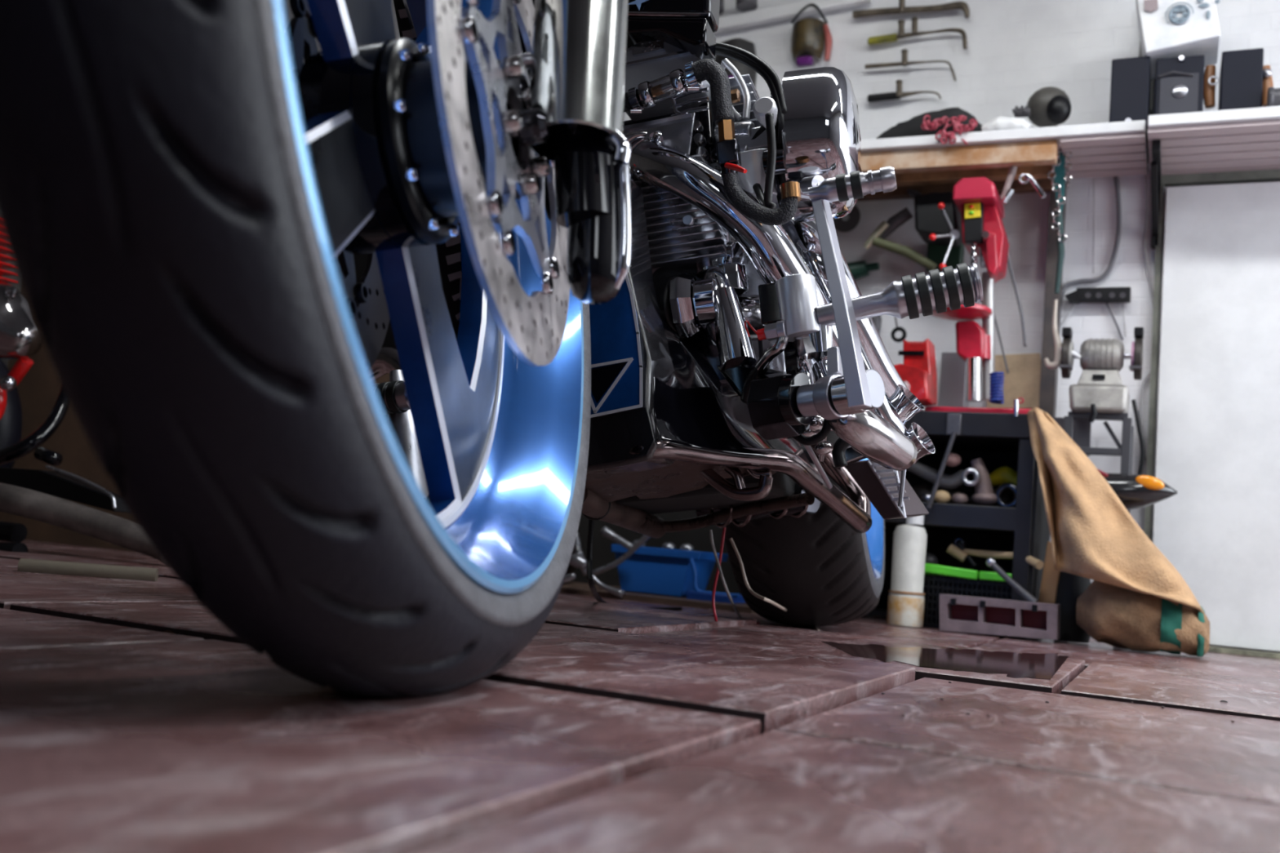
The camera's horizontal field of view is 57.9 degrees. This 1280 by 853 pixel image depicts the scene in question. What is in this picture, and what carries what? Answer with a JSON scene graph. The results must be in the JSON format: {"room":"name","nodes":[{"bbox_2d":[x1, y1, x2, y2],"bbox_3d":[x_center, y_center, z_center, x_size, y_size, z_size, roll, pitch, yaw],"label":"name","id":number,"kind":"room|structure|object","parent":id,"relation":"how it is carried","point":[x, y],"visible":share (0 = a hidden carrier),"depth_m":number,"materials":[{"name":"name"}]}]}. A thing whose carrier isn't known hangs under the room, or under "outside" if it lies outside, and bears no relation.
{"room":"garage workshop","nodes":[
{"label":"garage workshop","id":0,"kind":"room"},
{"bbox_2d":[0,231,22,367],"bbox_3d":[-3.010,-1.056,2.108,0.100,2.300,5.850,2,-7,25],"label":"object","id":1,"kind":"structure","parent":0,"point":[18,286],"depth_m":3.93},
{"bbox_2d":[0,539,1279,852],"bbox_3d":[-0.513,0.200,0.815,5.600,0.066,5.900,2,-7,25],"label":"floor","id":2,"kind":"structure","parent":0,"point":[621,726],"depth_m":0.82,"materials":[{"name":"tile"}]},
{"bbox_2d":[0,217,166,564],"bbox_3d":[-1.611,-0.145,2.936,1.567,0.931,0.377,0,-8,40],"label":"motorcycle","id":3,"kind":"object","parent":2,"relation":"on","point":[42,495],"visible":0.79,"depth_m":2.68,"materials":[{"name":"red paint"}]},
{"bbox_2d":[17,558,158,581],"bbox_3d":[-0.941,0.248,1.979,0.217,0.027,0.028,6,-6,-13],"label":"wooden pole","id":4,"kind":"object","parent":2,"relation":"on","point":[24,565],"visible":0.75,"depth_m":1.97,"materials":[{"name":"brown"}]},
{"bbox_2d":[0,286,389,551],"bbox_3d":[-1.258,-0.050,3.298,1.217,0.850,0.048,4,-6,8],"label":"wall","id":5,"kind":"structure","parent":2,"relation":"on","point":[38,391],"depth_m":3.32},
{"bbox_2d":[0,0,983,698],"bbox_3d":[0.043,-0.191,1.787,0.973,1.042,2.510,2,-7,25],"label":"motorcycle","id":6,"kind":"object","parent":2,"relation":"on","point":[570,307],"visible":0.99,"depth_m":1.00,"materials":[{"name":"rubber"}]},
{"bbox_2d":[744,320,789,371],"bbox_3d":[0.164,-0.110,1.532,0.078,0.071,0.055,2,-7,25],"label":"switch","id":7,"kind":"object","parent":6,"relation":"attached to","point":[779,330],"depth_m":1.51,"materials":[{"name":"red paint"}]},
{"bbox_2d":[563,573,576,582],"bbox_3d":[-0.201,0.402,3.055,0.068,0.037,0.020,2,-7,25],"label":"tube","id":8,"kind":"object","parent":2,"relation":"on","point":[569,577],"visible":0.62,"depth_m":3.04,"materials":[{"name":"metal"}]},
{"bbox_2d":[568,554,586,569],"bbox_3d":[-0.168,0.360,3.085,0.066,0.037,0.036,2,-7,25],"label":"tube","id":9,"kind":"object","parent":2,"relation":"on","point":[577,561],"visible":0.8,"depth_m":3.07,"materials":[{"name":"metal"}]},
{"bbox_2d":[592,574,625,598],"bbox_3d":[-0.090,0.422,3.079,0.109,0.058,0.020,2,-7,25],"label":"tube","id":10,"kind":"object","parent":2,"relation":"on","point":[619,593],"visible":0.88,"depth_m":3.07,"materials":[{"name":"metal"}]},
{"bbox_2d":[568,510,741,595],"bbox_3d":[-0.452,0.197,3.881,1.940,0.620,0.120,2,-7,25],"label":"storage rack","id":11,"kind":"object","parent":2,"relation":"on","point":[602,555],"visible":0.02,"depth_m":3.56,"materials":[{"name":"black metal"}]},
{"bbox_2d":[560,582,755,613],"bbox_3d":[-0.411,0.466,3.502,1.750,0.015,0.500,2,-7,25],"label":"plank","id":12,"kind":"object","parent":2,"relation":"on","point":[571,588],"visible":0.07,"depth_m":3.05,"materials":[{"name":"brown wood"}]},
{"bbox_2d":[565,537,582,574],"bbox_3d":[-0.454,0.354,3.460,0.570,0.166,0.570,2,-7,25],"label":"stack","id":13,"kind":"object","parent":12,"relation":"on","point":[571,569],"visible":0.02,"depth_m":3.39,"materials":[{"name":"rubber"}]},
{"bbox_2d":[573,532,586,576],"bbox_3d":[-0.163,0.348,3.162,0.066,0.117,0.024,2,-7,25],"label":"tube","id":14,"kind":"object","parent":12,"relation":"on","point":[577,548],"visible":0.47,"depth_m":3.16,"materials":[{"name":"metal"}]},
{"bbox_2d":[591,534,650,575],"bbox_3d":[-0.053,0.348,3.151,0.177,0.139,0.018,2,-7,25],"label":"tube","id":15,"kind":"object","parent":12,"relation":"on","point":[644,539],"visible":0.84,"depth_m":3.14,"materials":[{"name":"metal"}]},
{"bbox_2d":[611,544,728,596],"bbox_3d":[0.082,0.411,3.283,0.271,0.126,0.220,2,-7,25],"label":"plastic bin","id":16,"kind":"object","parent":12,"relation":"on","point":[655,571],"visible":0.79,"depth_m":3.20,"materials":[{"name":"blue plastic"}]},
{"bbox_2d":[600,526,634,549],"bbox_3d":[-0.062,0.309,3.199,0.102,0.063,0.028,2,-7,25],"label":"tube","id":17,"kind":"object","parent":16,"relation":"on","point":[606,531],"visible":0.95,"depth_m":3.19,"materials":[{"name":"metal"}]},
{"bbox_2d":[680,543,693,551],"bbox_3d":[0.131,0.343,3.239,0.040,0.032,0.040,2,-7,25],"label":"pipe fitting","id":18,"kind":"object","parent":16,"relation":"in","point":[688,547],"visible":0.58,"depth_m":3.23,"materials":[{"name":"metal"}]},
{"bbox_2d":[685,557,745,603],"bbox_3d":[0.216,0.423,3.144,0.150,0.119,0.120,2,-7,25],"label":"plastic bin","id":19,"kind":"object","parent":12,"relation":"on","point":[698,594],"visible":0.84,"depth_m":3.10,"materials":[{"name":"blue plastic"}]},
{"bbox_2d":[886,515,927,627],"bbox_3d":[0.681,0.364,2.941,0.090,0.282,0.091,2,-7,25],"label":"canister","id":20,"kind":"object","parent":2,"relation":"on","point":[905,607],"visible":0.99,"depth_m":2.91,"materials":[{"name":"paint"}]},
{"bbox_2d":[822,641,1068,679],"bbox_3d":[0.513,0.381,1.948,0.390,0.001,0.705,2,-7,25],"label":"wet patch","id":21,"kind":"object","parent":2,"relation":"on","point":[1015,665],"visible":1,"depth_m":1.82,"materials":[{"name":"grey"}]},
{"bbox_2d":[873,410,1049,638],"bbox_3d":[0.748,0.259,3.197,0.691,0.557,0.430,2,-7,25],"label":"workbench","id":22,"kind":"object","parent":2,"relation":"on","point":[999,439],"visible":0.4,"depth_m":2.98,"materials":[{"name":"black metal"}]},
{"bbox_2d":[893,338,937,406],"bbox_3d":[0.721,-0.137,3.087,0.124,0.200,0.192,2,-7,25],"label":"bench vise","id":23,"kind":"object","parent":22,"relation":"on","point":[917,371],"visible":0.59,"depth_m":3.07,"materials":[{"name":"red metal"}]},
{"bbox_2d":[911,484,933,502],"bbox_3d":[0.764,0.185,3.128,0.074,0.060,0.057,-1,-8,42],"label":"metal part","id":24,"kind":"object","parent":22,"relation":"on","point":[921,490],"visible":0.42,"depth_m":3.11,"materials":[{"name":"black metal"}]},
{"bbox_2d":[906,462,968,489],"bbox_3d":[0.779,0.122,3.086,0.189,0.089,0.040,2,-7,25],"label":"exhaust pipe","id":25,"kind":"object","parent":22,"relation":"on","point":[953,482],"visible":0.77,"depth_m":3.06,"materials":[{"name":"grey metal"}]},
{"bbox_2d":[946,453,961,466],"bbox_3d":[0.814,0.087,3.020,0.048,0.036,0.038,2,-7,25],"label":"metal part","id":26,"kind":"object","parent":25,"relation":"on","point":[953,460],"visible":0.83,"depth_m":3.00,"materials":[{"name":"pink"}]},
{"bbox_2d":[926,431,956,508],"bbox_3d":[0.772,0.111,2.962,0.068,0.201,0.012,1,-7,33],"label":"rod","id":27,"kind":"object","parent":22,"relation":"on","point":[953,436],"visible":1,"depth_m":2.96,"materials":[{"name":"grey metal"}]},
{"bbox_2d":[933,490,951,503],"bbox_3d":[0.786,0.184,3.018,0.048,0.036,0.038,2,-7,25],"label":"metal part","id":28,"kind":"object","parent":22,"relation":"on","point":[941,496],"visible":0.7,"depth_m":3.00,"materials":[{"name":"beige metal"}]},
{"bbox_2d":[937,487,963,503],"bbox_3d":[0.828,0.187,3.098,0.074,0.060,0.057,-1,-8,42],"label":"metal part","id":29,"kind":"object","parent":22,"relation":"on","point":[951,492],"visible":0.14,"depth_m":3.08,"materials":[{"name":"black metal"}]},
{"bbox_2d":[884,502,1020,536],"bbox_3d":[0.735,0.248,3.207,0.657,0.059,0.405,2,-7,25],"label":"shelf","id":30,"kind":"object","parent":22,"relation":"attached to","point":[942,519],"depth_m":2.95,"materials":[{"name":"black metal"}]},
{"bbox_2d":[938,351,968,407],"bbox_3d":[0.911,-0.101,3.352,0.072,0.216,0.090,2,-7,25],"label":"box","id":31,"kind":"object","parent":22,"relation":"on","point":[953,367],"visible":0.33,"depth_m":3.31,"materials":[{"name":"grey metal"}]},
{"bbox_2d":[951,493,968,504],"bbox_3d":[0.828,0.188,2.998,0.043,0.032,0.034,2,-7,25],"label":"metal part","id":32,"kind":"object","parent":22,"relation":"on","point":[957,498],"visible":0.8,"depth_m":2.99,"materials":[{"name":"pink"}]},
{"bbox_2d":[904,410,1030,453],"bbox_3d":[0.769,0.015,3.228,0.687,0.062,0.420,2,-7,25],"label":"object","id":33,"kind":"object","parent":22,"relation":"on","point":[980,432],"depth_m":2.99,"materials":[{"name":"black metal"}]},
{"bbox_2d":[964,492,978,505],"bbox_3d":[0.876,0.196,3.075,0.054,0.044,0.042,-1,-8,42],"label":"metal part","id":34,"kind":"object","parent":22,"relation":"on","point":[969,495],"visible":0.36,"depth_m":3.06,"materials":[{"name":"black metal"}]},
{"bbox_2d":[914,177,1031,413],"bbox_3d":[0.927,-0.354,3.219,0.398,0.692,0.279,2,-7,25],"label":"press","id":35,"kind":"object","parent":22,"relation":"on","point":[972,215],"visible":0.92,"depth_m":3.15,"materials":[{"name":"red metal"}]},
{"bbox_2d":[994,313,1008,373],"bbox_3d":[1.032,-0.270,3.337,0.073,0.236,0.006,2,-7,25],"label":"cable","id":36,"kind":"object","parent":35,"relation":"attached to","point":[995,320],"visible":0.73,"depth_m":3.33,"materials":[{"name":"grey plastic"}]},
{"bbox_2d":[1007,254,1026,346],"bbox_3d":[1.061,-0.401,3.298,0.095,0.353,0.008,2,-7,25],"label":"cable","id":37,"kind":"object","parent":35,"relation":"hanging from","point":[1008,258],"visible":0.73,"depth_m":3.28,"materials":[{"name":"grey plastic"}]},
{"bbox_2d":[960,457,997,505],"bbox_3d":[0.881,0.142,2.988,0.094,0.122,0.067,2,-7,25],"label":"gearbox casting","id":38,"kind":"object","parent":22,"relation":"on","point":[984,495],"visible":1,"depth_m":2.97,"materials":[{"name":"metal"}]},
{"bbox_2d":[989,371,1004,404],"bbox_3d":[0.920,-0.100,2.987,0.041,0.084,0.032,2,-7,25],"label":"coil spring","id":39,"kind":"object","parent":22,"relation":"on","point":[996,388],"visible":1,"depth_m":2.98,"materials":[{"name":"blue metal"}]},
{"bbox_2d":[987,488,1013,506],"bbox_3d":[0.946,0.192,3.044,0.074,0.060,0.057,-1,-8,42],"label":"metal part","id":40,"kind":"object","parent":22,"relation":"on","point":[1007,496],"visible":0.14,"depth_m":3.02,"materials":[{"name":"black metal"}]},
{"bbox_2d":[989,466,1017,486],"bbox_3d":[0.969,0.137,3.063,0.093,0.064,0.052,2,-7,25],"label":"bottle","id":41,"kind":"object","parent":22,"relation":"on","point":[1001,475],"visible":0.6,"depth_m":3.05,"materials":[{"name":"yellow plastic"}]},
{"bbox_2d":[995,482,1016,507],"bbox_3d":[0.938,0.178,2.950,0.072,0.072,0.020,0,-8,41],"label":"pipe collar","id":42,"kind":"object","parent":22,"relation":"on","point":[1005,486],"visible":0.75,"depth_m":2.95,"materials":[{"name":"black metal"}]},
{"bbox_2d":[1013,397,1023,417],"bbox_3d":[0.946,-0.049,2.896,0.025,0.049,0.012,2,-7,25],"label":"bolt","id":43,"kind":"object","parent":22,"relation":"on","point":[1016,402],"visible":1,"depth_m":2.89,"materials":[{"name":"silver metal"}]},
{"bbox_2d":[923,563,1012,628],"bbox_3d":[0.895,0.457,3.071,0.259,0.164,0.325,2,-7,25],"label":"plastic crate","id":44,"kind":"object","parent":2,"relation":"on","point":[989,584],"visible":0.42,"depth_m":2.96,"materials":[{"name":"black plastic"}]},
{"bbox_2d":[924,552,937,564],"bbox_3d":[0.761,0.356,3.060,0.052,0.044,0.040,2,-7,25],"label":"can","id":45,"kind":"object","parent":44,"relation":"on","point":[931,558],"visible":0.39,"depth_m":3.04,"materials":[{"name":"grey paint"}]},
{"bbox_2d":[953,537,977,568],"bbox_3d":[0.845,0.328,3.004,0.064,0.077,0.018,2,-7,25],"label":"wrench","id":46,"kind":"object","parent":44,"relation":"in","point":[961,545],"visible":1,"depth_m":3.00,"materials":[{"name":"black metal"}]},
{"bbox_2d":[946,543,1044,569],"bbox_3d":[0.900,0.329,2.932,0.264,0.049,0.049,-1,-8,45],"label":"hammer","id":47,"kind":"object","parent":44,"relation":"on","point":[961,555],"visible":0.98,"depth_m":2.96,"materials":[{"name":"brown wood"}]},
{"bbox_2d":[939,557,1060,639],"bbox_3d":[0.879,0.417,2.829,0.277,0.189,0.093,2,-7,25],"label":"toolbox","id":48,"kind":"object","parent":2,"relation":"on","point":[957,613],"depth_m":2.81,"materials":[{"name":"grey plastic"}]},
{"bbox_2d":[1038,541,1060,604],"bbox_3d":[1.036,0.372,2.911,0.055,0.163,0.060,2,-7,25],"label":"block","id":49,"kind":"object","parent":2,"relation":"on","point":[1050,579],"visible":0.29,"depth_m":2.88,"materials":[{"name":"brown wood"}]},
{"bbox_2d":[1055,571,1090,643],"bbox_3d":[1.075,0.427,2.873,0.092,0.210,0.092,2,-7,25],"label":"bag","id":50,"kind":"object","parent":2,"relation":"on","point":[1070,587],"visible":0.52,"depth_m":2.84,"materials":[{"name":"black"}]},
{"bbox_2d":[1063,411,1133,514],"bbox_3d":[1.184,0.264,3.014,0.162,0.584,0.182,2,-7,25],"label":"stand","id":51,"kind":"object","parent":2,"relation":"on","point":[1125,451],"visible":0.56,"depth_m":2.95,"materials":[{"name":"grey metal"}]},
{"bbox_2d":[1052,417,1091,456],"bbox_3d":[1.153,0.027,3.128,0.120,0.100,0.020,2,-7,25],"label":"steel plate","id":52,"kind":"object","parent":51,"relation":"attached to","point":[1082,429],"visible":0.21,"depth_m":3.11,"materials":[{"name":"grey metal"}]},
{"bbox_2d":[1059,327,1144,422],"bbox_3d":[1.198,-0.129,3.015,0.200,0.261,0.168,2,-7,25],"label":"grinder","id":53,"kind":"object","parent":51,"relation":"on","point":[1100,388],"visible":1,"depth_m":2.99,"materials":[{"name":"grey metal"}]},
{"bbox_2d":[1068,384,1129,413],"bbox_3d":[1.196,-0.064,3.017,0.142,0.074,0.148,2,-7,25],"label":"base","id":54,"kind":"object","parent":53,"relation":"on","point":[1105,398],"depth_m":2.95,"materials":[{"name":"grey metal"}]},
{"bbox_2d":[1133,327,1144,338],"bbox_3d":[1.294,-0.241,3.003,0.023,0.024,0.050,2,-7,25],"label":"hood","id":55,"kind":"object","parent":53,"relation":"attached to","point":[1139,332],"depth_m":2.98,"materials":[{"name":"black plastic"}]},
{"bbox_2d":[1026,407,1209,657],"bbox_3d":[1.115,0.235,2.731,0.426,0.566,0.259,2,-7,25],"label":"burlap sack","id":56,"kind":"object","parent":2,"relation":"on","point":[1136,599],"visible":1,"depth_m":2.66,"materials":[{"name":"brown fabric"}]},
{"bbox_2d":[284,0,1279,653],"bbox_3d":[0.801,-0.574,3.597,5.600,2.300,0.100,2,-7,25],"label":"wall","id":57,"kind":"structure","parent":0,"point":[1016,49],"depth_m":3.42,"materials":[{"name":"paint"}]},
{"bbox_2d":[714,37,756,88],"bbox_3d":[0.297,-1.171,3.797,0.154,0.232,0.080,2,-7,25],"label":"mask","id":58,"kind":"object","parent":57,"relation":"hanging from","point":[748,46],"visible":0.3,"depth_m":3.79,"materials":[{"name":"grey plastic"}]},
{"bbox_2d":[713,0,871,33],"bbox_3d":[0.446,-1.350,3.782,0.621,0.093,0.030,2,-7,25],"label":"conduit","id":59,"kind":"object","parent":57,"relation":"attached to","point":[787,11],"visible":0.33,"depth_m":3.77,"materials":[{"name":"white paint"}]},
{"bbox_2d":[736,0,757,11],"bbox_3d":[0.349,-1.396,3.789,0.074,0.052,0.070,2,-7,25],"label":"paint can","id":60,"kind":"object","parent":59,"relation":"on","point":[741,5],"visible":1,"depth_m":3.78,"materials":[{"name":"grey paint"}]},
{"bbox_2d":[791,3,832,66],"bbox_3d":[0.541,-1.255,3.697,0.139,0.212,0.076,2,-7,25],"label":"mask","id":61,"kind":"object","parent":59,"relation":"hanging from","point":[810,35],"visible":1,"depth_m":3.69,"materials":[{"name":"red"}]},
{"bbox_2d":[847,260,879,280],"bbox_3d":[0.667,-0.447,3.540,0.124,0.122,0.066,2,-7,25],"label":"gun","id":62,"kind":"object","parent":57,"relation":"attached to","point":[859,269],"visible":0.56,"depth_m":3.52,"materials":[{"name":"teal plastic"}]},
{"bbox_2d":[890,316,906,342],"bbox_3d":[0.745,-0.319,3.368,0.068,0.152,0.021,0,-8,41],"label":"ring spanner","id":63,"kind":"object","parent":57,"relation":"hanging from","point":[897,328],"visible":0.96,"depth_m":3.35,"materials":[{"name":"black metal"}]},
{"bbox_2d":[862,206,937,270],"bbox_3d":[0.767,-0.549,3.401,0.220,0.201,0.055,2,-7,25],"label":"hammer","id":64,"kind":"object","parent":57,"relation":"attached to","point":[877,238],"visible":0.98,"depth_m":3.40,"materials":[{"name":"green"}]},
{"bbox_2d":[866,79,941,102],"bbox_3d":[0.813,-1.033,3.563,0.227,0.067,0.035,2,-7,27],"label":"clamp","id":65,"kind":"object","parent":57,"relation":"attached to","point":[897,95],"visible":1,"depth_m":3.57,"materials":[{"name":"metal"}]},
{"bbox_2d":[864,48,955,80],"bbox_3d":[0.830,-1.108,3.563,0.283,0.111,0.030,2,-7,25],"label":"clamp","id":66,"kind":"object","parent":57,"relation":"hanging from","point":[904,62],"visible":1,"depth_m":3.56,"materials":[{"name":"metal"}]},
{"bbox_2d":[852,0,969,18],"bbox_3d":[0.837,-1.293,3.590,0.361,0.088,0.035,2,-7,25],"label":"clamp","id":67,"kind":"object","parent":57,"relation":"attached to","point":[902,9],"visible":1,"depth_m":3.58,"materials":[{"name":"metal"}]},
{"bbox_2d":[866,17,967,49],"bbox_3d":[0.853,-1.206,3.570,0.308,0.113,0.035,2,-7,25],"label":"clamp","id":68,"kind":"object","parent":57,"relation":"hanging from","point":[893,37],"visible":1,"depth_m":3.58,"materials":[{"name":"metal"}]},
{"bbox_2d":[926,242,964,272],"bbox_3d":[0.907,-0.507,3.444,0.100,0.100,0.061,2,-7,25],"label":"electrical box","id":69,"kind":"object","parent":57,"relation":"attached to","point":[936,254],"visible":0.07,"depth_m":3.43,"materials":[{"name":"green"}]},
{"bbox_2d":[857,120,1147,201],"bbox_3d":[0.609,-0.748,3.459,1.655,0.085,0.348,2,-7,25],"label":"wall shelf","id":70,"kind":"object","parent":57,"relation":"attached to","point":[922,164],"visible":0.4,"depth_m":3.17,"materials":[{"name":"white paint"}]},
{"bbox_2d":[875,106,982,138],"bbox_3d":[0.818,-0.845,3.296,0.311,0.108,0.110,2,-7,25],"label":"cloth bag","id":71,"kind":"object","parent":70,"relation":"on","point":[911,127],"visible":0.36,"depth_m":3.26,"materials":[{"name":"black fabric"}]},
{"bbox_2d":[920,115,977,144],"bbox_3d":[0.844,-0.815,3.179,0.154,0.109,0.065,2,-7,25],"label":"heap","id":72,"kind":"object","parent":70,"relation":"on","point":[939,122],"visible":1,"depth_m":3.18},
{"bbox_2d":[981,115,1031,131],"bbox_3d":[0.995,-0.817,3.145,0.130,0.052,0.048,2,-7,25],"label":"cloth","id":73,"kind":"object","parent":70,"relation":"on","point":[1001,122],"visible":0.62,"depth_m":3.13,"materials":[{"name":"white fabric"}]},
{"bbox_2d":[1012,105,1030,117],"bbox_3d":[1.040,-0.861,3.157,0.051,0.030,0.036,2,-7,25],"label":"tool","id":74,"kind":"object","parent":73,"relation":"on","point":[1021,112],"visible":1,"depth_m":3.15,"materials":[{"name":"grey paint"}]},
{"bbox_2d":[1000,165,1017,199],"bbox_3d":[1.007,-0.692,3.143,0.050,0.160,0.020,2,-7,25],"label":"wooden rod","id":75,"kind":"object","parent":70,"relation":"hanging from","point":[1012,170],"visible":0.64,"depth_m":3.13,"materials":[{"name":"grey"}]},
{"bbox_2d":[1001,173,1046,204],"bbox_3d":[1.031,-0.642,3.108,0.115,0.083,0.026,2,-7,25],"label":"bunch","id":76,"kind":"object","parent":70,"relation":"hanging from","point":[1028,176],"visible":1,"depth_m":3.10,"materials":[{"name":"silver metal"}]},
{"bbox_2d":[1026,86,1071,127],"bbox_3d":[1.121,-0.872,3.172,0.122,0.123,0.140,2,-7,25],"label":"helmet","id":77,"kind":"object","parent":70,"relation":"on","point":[1050,106],"visible":0.95,"depth_m":3.13,"materials":[{"name":"grey plastic"}]},
{"bbox_2d":[1044,148,1071,368],"bbox_3d":[1.117,-0.467,3.110,0.064,0.635,0.048,2,-7,25],"label":"hanging chain","id":78,"kind":"object","parent":70,"relation":"hanging from","point":[1058,170],"visible":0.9,"depth_m":3.11,"materials":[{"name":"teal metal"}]},
{"bbox_2d":[1109,56,1151,148],"bbox_3d":[1.314,-0.863,3.101,0.093,0.188,0.188,2,-7,25],"label":"box","id":79,"kind":"object","parent":70,"relation":"on","point":[1131,77],"visible":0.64,"depth_m":3.02,"materials":[{"name":"black plastic"}]},
{"bbox_2d":[1135,0,1220,79],"bbox_3d":[1.418,-1.066,3.060,0.207,0.226,0.190,2,-7,25],"label":"box","id":80,"kind":"object","parent":79,"relation":"on","point":[1168,28],"visible":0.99,"depth_m":2.98,"materials":[{"name":"white"}]},
{"bbox_2d":[986,353,1040,408],"bbox_3d":[1.087,-0.131,3.334,0.161,0.162,0.015,2,-7,25],"label":"plywood board","id":81,"kind":"object","parent":57,"relation":"attached to","point":[1023,378],"visible":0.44,"depth_m":3.32,"materials":[{"name":"brown wood"}]},
{"bbox_2d":[1039,180,1066,417],"bbox_3d":[1.164,-0.220,3.285,0.040,0.983,0.068,2,-7,25],"label":"wall post","id":82,"kind":"object","parent":57,"relation":"attached to","point":[1048,379],"visible":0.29,"depth_m":3.27,"materials":[{"name":"grey metal"}]},
{"bbox_2d":[1060,176,1121,312],"bbox_3d":[1.281,-0.527,3.303,0.167,0.494,0.013,2,-7,25],"label":"cable","id":83,"kind":"object","parent":57,"relation":"attached to","point":[1118,205],"visible":0.77,"depth_m":3.28,"materials":[{"name":"grey plastic"}]},
{"bbox_2d":[1093,177,1094,273],"bbox_3d":[1.295,-0.601,3.307,0.017,0.334,0.004,2,-7,25],"label":"cable","id":84,"kind":"object","parent":57,"relation":"attached to","point":[1093,177],"visible":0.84,"depth_m":3.30,"materials":[{"name":"grey plastic"}]},
{"bbox_2d":[1064,286,1131,304],"bbox_3d":[1.288,-0.369,3.260,0.172,0.042,0.034,2,-7,25],"label":"power strip","id":85,"kind":"object","parent":57,"relation":"attached to","point":[1082,295],"visible":1,"depth_m":3.25,"materials":[{"name":"black plastic"}]},
{"bbox_2d":[1106,302,1123,340],"bbox_3d":[1.331,-0.295,3.247,0.051,0.107,0.006,2,-7,25],"label":"cable","id":86,"kind":"object","parent":85,"relation":"attached to","point":[1107,304],"visible":1,"depth_m":3.24,"materials":[{"name":"grey plastic"}]},
{"bbox_2d":[1131,399,1144,474],"bbox_3d":[1.359,0.045,3.165,0.040,0.240,0.011,2,-7,25],"label":"cable","id":87,"kind":"object","parent":57,"relation":"attached to","point":[1133,402],"visible":0.89,"depth_m":3.16,"materials":[{"name":"black plastic"}]},
{"bbox_2d":[1140,174,1159,459],"bbox_3d":[1.414,-0.330,3.214,0.061,0.851,0.006,2,-7,25],"label":"cable","id":88,"kind":"object","parent":57,"relation":"attached to","point":[1145,175],"visible":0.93,"depth_m":3.22,"materials":[{"name":"grey plastic"}]},
{"bbox_2d":[1146,78,1155,163],"bbox_3d":[1.449,-0.964,3.269,0.041,0.446,0.026,2,-7,25],"label":"pipe","id":89,"kind":"object","parent":57,"relation":"attached to","point":[1153,81],"visible":0.18,"depth_m":3.25,"materials":[{"name":"black plastic"}]},
{"bbox_2d":[1144,168,1279,539],"bbox_3d":[2.049,-0.038,2.877,1.436,1.300,0.031,2,-7,25],"label":"trim","id":90,"kind":"structure","parent":57,"relation":"attached to","point":[1271,175],"depth_m":3.17,"materials":[{"name":"grey metal"}]},
{"bbox_2d":[1147,106,1279,248],"bbox_3d":[1.938,-0.621,2.818,1.288,0.245,0.378,2,-7,25],"label":"wall shelf","id":91,"kind":"object","parent":57,"relation":"attached to","point":[1248,139],"visible":1,"depth_m":2.97,"materials":[{"name":"white paint"}]},
{"bbox_2d":[1154,54,1204,115],"bbox_3d":[1.418,-0.855,3.048,0.113,0.178,0.195,2,-7,25],"label":"speaker","id":92,"kind":"object","parent":91,"relation":"on","point":[1179,81],"visible":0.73,"depth_m":2.97,"materials":[{"name":"black plastic"}]},
{"bbox_2d":[1203,64,1218,108],"bbox_3d":[1.468,-0.879,2.984,0.032,0.110,0.048,4,-6,10],"label":"tool","id":93,"kind":"object","parent":91,"relation":"on","point":[1209,86],"visible":0.96,"depth_m":2.98,"materials":[{"name":"brown wood"}]},
{"bbox_2d":[1217,48,1263,110],"bbox_3d":[1.550,-0.852,2.992,0.094,0.182,0.188,2,-7,25],"label":"box","id":94,"kind":"object","parent":91,"relation":"on","point":[1241,74],"visible":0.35,"depth_m":2.92,"materials":[{"name":"black plastic"}]},
{"bbox_2d":[1262,64,1273,106],"bbox_3d":[1.621,-0.884,2.994,0.032,0.106,0.046,2,-7,25],"label":"tool","id":95,"kind":"object","parent":91,"relation":"on","point":[1268,82],"visible":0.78,"depth_m":2.99,"materials":[{"name":"brown wood"}]},
{"bbox_2d":[1266,86,1279,106],"bbox_3d":[1.579,-0.813,2.866,0.045,0.058,0.058,2,-7,25],"label":"coupling","id":96,"kind":"object","parent":91,"relation":"on","point":[1273,94],"visible":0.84,"depth_m":2.85,"materials":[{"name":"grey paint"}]},
{"bbox_2d":[1151,181,1279,652],"bbox_3d":[2.045,-0.024,2.869,1.395,1.240,0.044,2,-7,25],"label":"door","id":97,"kind":"structure","parent":57,"relation":"in","point":[1218,435],"depth_m":3.08,"materials":[{"name":"white paint"}]},
{"bbox_2d":[1208,646,1279,658],"bbox_3d":[2.286,0.605,2.611,2.000,0.012,0.050,2,-7,25],"label":"trim","id":98,"kind":"structure","parent":57,"relation":"attached to","point":[1211,649],"depth_m":2.94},
{"bbox_3d":[0.832,-0.721,3.526,0.750,0.025,0.030,2,-7,25],"label":"rail","id":99,"kind":"object","parent":57,"relation":"attached to","visible":0},
{"bbox_2d":[833,205,860,231],"bbox_3d":[0.638,-0.648,3.592,0.094,0.094,0.006,2,-7,25],"label":"disc","id":100,"kind":"object","parent":99,"relation":"hanging from","point":[852,222],"visible":0.62,"depth_m":3.58,"materials":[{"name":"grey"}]},
{"bbox_2d":[1097,468,1177,510],"bbox_3d":[1.198,0.160,2.835,0.213,0.111,0.138,2,-7,25],"label":"anvil","id":101,"kind":"object","parent":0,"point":[1135,491],"visible":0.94,"depth_m":2.81,"materials":[{"name":"black metal"}]},
{"bbox_2d":[1135,475,1164,489],"bbox_3d":[1.235,0.136,2.804,0.065,0.035,0.020,2,-7,25],"label":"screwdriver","id":102,"kind":"object","parent":101,"relation":"attached to","point":[1142,482],"depth_m":2.80,"materials":[{"name":"orange plastic"}]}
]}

